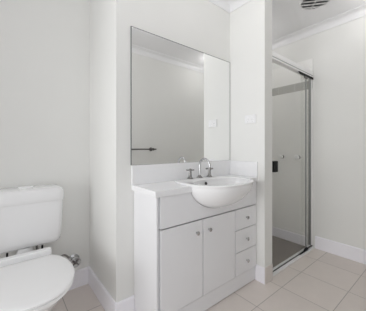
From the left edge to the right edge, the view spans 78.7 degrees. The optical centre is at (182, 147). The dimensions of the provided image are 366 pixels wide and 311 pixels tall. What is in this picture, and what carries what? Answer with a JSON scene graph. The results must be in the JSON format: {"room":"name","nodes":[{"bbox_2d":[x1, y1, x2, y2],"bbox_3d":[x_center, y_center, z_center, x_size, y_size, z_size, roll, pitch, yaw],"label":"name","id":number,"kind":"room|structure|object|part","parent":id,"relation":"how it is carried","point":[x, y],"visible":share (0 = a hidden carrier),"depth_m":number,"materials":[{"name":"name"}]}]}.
{"room":"bathroom","nodes":[
{"label":"bathroom","id":0,"kind":"room"},
{"bbox_2d":[0,0,89,270],"bbox_3d":[-1.575,-0.116,1.292,2.157,2.475,0.100,0,0,-39],"label":"wall","id":1,"kind":"structure","parent":0,"point":[45,44],"depth_m":1.68,"materials":[{"name":"paint"}]},
{"bbox_2d":[36,245,80,267],"bbox_3d":[-0.938,0.800,1.690,0.304,0.268,0.075,0,0,-39],"label":"valve","id":2,"kind":"object","parent":1,"relation":"attached to","point":[74,258],"visible":0.73,"depth_m":1.74,"materials":[{"name":"silver metal"}]},
{"bbox_2d":[90,0,229,302],"bbox_3d":[-0.168,-0.116,1.992,1.115,2.475,0.567,0,0,-39],"label":"wall","id":3,"kind":"structure","parent":0,"point":[203,26],"depth_m":1.57,"materials":[{"name":"paint"}]},
{"bbox_2d":[68,266,133,310],"bbox_3d":[-0.922,1.054,0.493,2.178,0.136,1.963,0,0,-39],"label":"baseboard","id":4,"kind":"structure","parent":3,"relation":"attached to","point":[86,275],"depth_m":1.63,"materials":[{"name":"paint"}]},
{"bbox_2d":[131,26,229,164],"bbox_3d":[0.049,-0.348,1.798,1.013,0.925,0.006,0,0,-39],"label":"vanity mirror","id":5,"kind":"object","parent":3,"relation":"attached to","point":[180,94],"visible":0.96,"depth_m":1.71,"materials":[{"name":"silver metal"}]},
{"bbox_2d":[131,160,230,184],"bbox_3d":[0.054,0.181,1.796,1.011,0.130,0.016,0,0,-39],"label":"backsplash","id":6,"kind":"structure","parent":3,"relation":"attached to","point":[151,173],"depth_m":1.67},
{"bbox_2d":[208,0,365,49],"bbox_3d":[-0.123,-1.317,1.134,4.227,0.076,1.963,0,0,-39],"label":"trim","id":7,"kind":"structure","parent":3,"relation":"attached to","point":[229,6],"depth_m":2.32,"materials":[{"name":"paint"}]},
{"bbox_2d":[50,236,365,310],"bbox_3d":[-0.124,1.181,1.120,4.447,0.120,2.183,0,0,-39],"label":"floor","id":8,"kind":"structure","parent":0,"point":[320,280],"depth_m":1.76,"materials":[{"name":"tile"}]},
{"bbox_2d":[0,184,74,310],"bbox_3d":[-0.886,0.690,1.282,0.460,0.862,0.769,0,0,-39],"label":"toilet","id":9,"kind":"object","parent":8,"relation":"on","point":[31,279],"visible":1,"depth_m":1.39,"materials":[{"name":"white ceramic"}]},
{"bbox_3d":[-1.072,0.318,1.513,0.460,0.096,0.176,0,0,-39],"label":"cistern lid","id":10,"kind":"part","parent":9,"relation":"part of","materials":[{"name":"white ceramic"}]},
{"bbox_3d":[-0.803,0.696,1.178,0.418,0.020,0.504,0,0,-39],"label":"seat lid","id":11,"kind":"part","parent":9,"relation":"part of","materials":[{"name":"plastic"}]},
{"bbox_3d":[-0.804,0.716,1.179,0.414,0.019,0.499,0,0,-39],"label":"seat","id":12,"kind":"part","parent":9,"relation":"part of","materials":[{"name":"plastic"}]},
{"bbox_2d":[134,182,255,310],"bbox_3d":[0.155,0.702,1.686,0.990,0.839,0.311,0,0,-39],"label":"vanity cabinet","id":13,"kind":"object","parent":8,"relation":"on","point":[189,255],"visible":0.91,"depth_m":1.45,"materials":[{"name":"white wood"}]},
{"bbox_3d":[-0.237,0.702,1.390,0.009,0.839,0.283,0,0,-39],"label":"panel","id":14,"kind":"part","parent":13,"relation":"part of","materials":[{"name":"white wood"}]},
{"bbox_3d":[-0.003,0.739,1.404,0.334,0.515,0.018,0,0,-39],"label":"door","id":15,"kind":"part","parent":13,"relation":"part of","materials":[{"name":"white wood"}]},
{"bbox_2d":[131,160,257,197],"bbox_3d":[0.143,0.199,1.685,1.011,0.166,0.301,0,0,-39],"label":"countertop","id":16,"kind":"structure","parent":13,"relation":"on","point":[153,180],"depth_m":1.65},
{"bbox_2d":[186,169,193,178],"bbox_3d":[0.054,0.194,1.688,0.049,0.077,0.049,0,0,35],"label":"tap","id":17,"kind":"object","parent":16,"relation":"on","point":[189,170],"visible":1,"depth_m":1.68,"materials":[{"name":"metal"}]},
{"bbox_2d":[206,168,212,176],"bbox_3d":[0.214,0.194,1.809,0.049,0.077,0.049,0,0,35],"label":"tap","id":18,"kind":"object","parent":16,"relation":"on","point":[209,171],"visible":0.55,"depth_m":1.80,"materials":[{"name":"metal"}]},
{"bbox_2d":[174,175,253,207],"bbox_3d":[0.251,0.332,1.617,0.560,0.198,0.440,0,0,-39],"label":"basin","id":19,"kind":"object","parent":16,"relation":"in","point":[216,191],"visible":0.9,"depth_m":1.45,"materials":[{"name":"white ceramic"}]},
{"bbox_2d":[196,158,210,177],"bbox_3d":[0.158,0.154,1.714,0.050,0.157,0.138,0,0,-39],"label":"spout","id":20,"kind":"object","parent":19,"relation":"attached to","point":[202,159],"visible":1,"depth_m":1.73,"materials":[{"name":"metal"}]},
{"bbox_3d":[0.240,0.379,1.598,0.960,0.187,0.018,0,0,-39],"label":"panel","id":21,"kind":"part","parent":13,"relation":"part of","materials":[{"name":"white wood"}]},
{"bbox_3d":[0.263,0.739,1.617,0.335,0.515,0.018,0,0,-39],"label":"door","id":22,"kind":"part","parent":13,"relation":"part of","materials":[{"name":"white wood"}]},
{"bbox_3d":[0.506,0.561,1.811,0.275,0.160,0.018,0,0,-39],"label":"drawer","id":23,"kind":"part","parent":13,"relation":"part of","materials":[{"name":"white wood"}]},
{"bbox_3d":[0.506,0.909,1.811,0.275,0.175,0.018,0,0,-39],"label":"drawer","id":24,"kind":"part","parent":13,"relation":"part of","materials":[{"name":"white wood"}]},
{"bbox_3d":[0.506,0.731,1.811,0.275,0.169,0.018,0,0,-39],"label":"drawer","id":25,"kind":"part","parent":13,"relation":"part of","materials":[{"name":"white wood"}]},
{"bbox_2d":[272,51,314,275],"bbox_3d":[1.097,0.130,2.240,0.920,1.982,0.070,0,0,-39],"label":"screen","id":26,"kind":"object","parent":8,"relation":"on","point":[278,59],"visible":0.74,"depth_m":2.43,"materials":[{"name":"metal"}]},
{"bbox_3d":[0.825,0.167,2.000,0.060,0.099,0.024,0,0,-39],"label":"handle","id":27,"kind":"part","parent":26,"relation":"part of","materials":[{"name":"black plastic"}]},
{"bbox_3d":[1.053,1.092,2.202,0.734,0.014,0.008,0,0,-39],"label":"rail","id":28,"kind":"part","parent":26,"relation":"part of","materials":[{"name":"metal"}]},
{"bbox_3d":[1.093,-0.827,2.246,0.920,0.068,0.048,0,0,-39],"label":"header rail","id":29,"kind":"part","parent":26,"relation":"part of","materials":[{"name":"metal"}]},
{"bbox_2d":[230,0,271,284],"bbox_3d":[0.424,-0.110,2.233,0.120,2.487,0.931,0,0,-39],"label":"wall","id":30,"kind":"structure","parent":0,"point":[251,23],"depth_m":1.90,"materials":[{"name":"paint"}]},
{"bbox_2d":[245,114,255,123],"bbox_3d":[0.583,-0.251,1.936,0.012,0.076,0.113,0,0,-39],"label":"power outlet","id":31,"kind":"object","parent":30,"relation":"attached to","point":[249,119],"visible":1,"depth_m":1.93,"materials":[{"name":"white plastic"}]},
{"bbox_2d":[265,264,272,284],"bbox_3d":[0.719,1.054,1.869,0.116,0.136,0.006,0,0,-39],"label":"trim","id":32,"kind":"structure","parent":30,"relation":"attached to","point":[269,269],"depth_m":1.86,"materials":[{"name":"tile"}]},
{"bbox_2d":[272,16,365,249],"bbox_3d":[1.572,-0.110,2.479,0.100,2.487,2.183,0,0,-39],"label":"wall","id":33,"kind":"structure","parent":0,"point":[338,53],"depth_m":2.33,"materials":[{"name":"paint"}]},
{"bbox_2d":[272,58,312,245],"bbox_3d":[1.188,0.059,2.870,0.009,2.148,0.893,0,0,-39],"label":"tiled wall","id":34,"kind":"structure","parent":33,"relation":"attached to","point":[288,87],"depth_m":2.71,"materials":[{"name":"white tile"}]},
{"bbox_2d":[272,227,304,245],"bbox_3d":[0.810,1.076,2.599,0.921,0.114,0.825,0,0,-39],"label":"baseboard","id":35,"kind":"structure","parent":34,"relation":"attached to","point":[280,233],"depth_m":2.73,"materials":[{"name":"paint"}]},
{"bbox_2d":[315,236,365,264],"bbox_3d":[1.115,1.054,1.537,1.792,0.136,1.045,0,0,-39],"label":"baseboard","id":36,"kind":"structure","parent":33,"relation":"attached to","point":[356,254],"depth_m":2.30,"materials":[{"name":"paint"}]},
{"bbox_2d":[272,0,365,40],"bbox_3d":[-0.124,-1.404,1.120,4.447,0.100,2.183,0,0,-39],"label":"ceiling","id":37,"kind":"structure","parent":0,"point":[288,17],"depth_m":2.25,"materials":[{"name":"paint"}]},
{"bbox_2d":[299,0,329,9],"bbox_3d":[1.207,-1.342,2.028,0.272,0.022,0.272,0,0,-39],"label":"exhaust fan","id":38,"kind":"object","parent":37,"relation":"attached to","point":[304,4],"visible":1,"depth_m":2.08,"materials":[{"name":"white plastic"}]}
]}

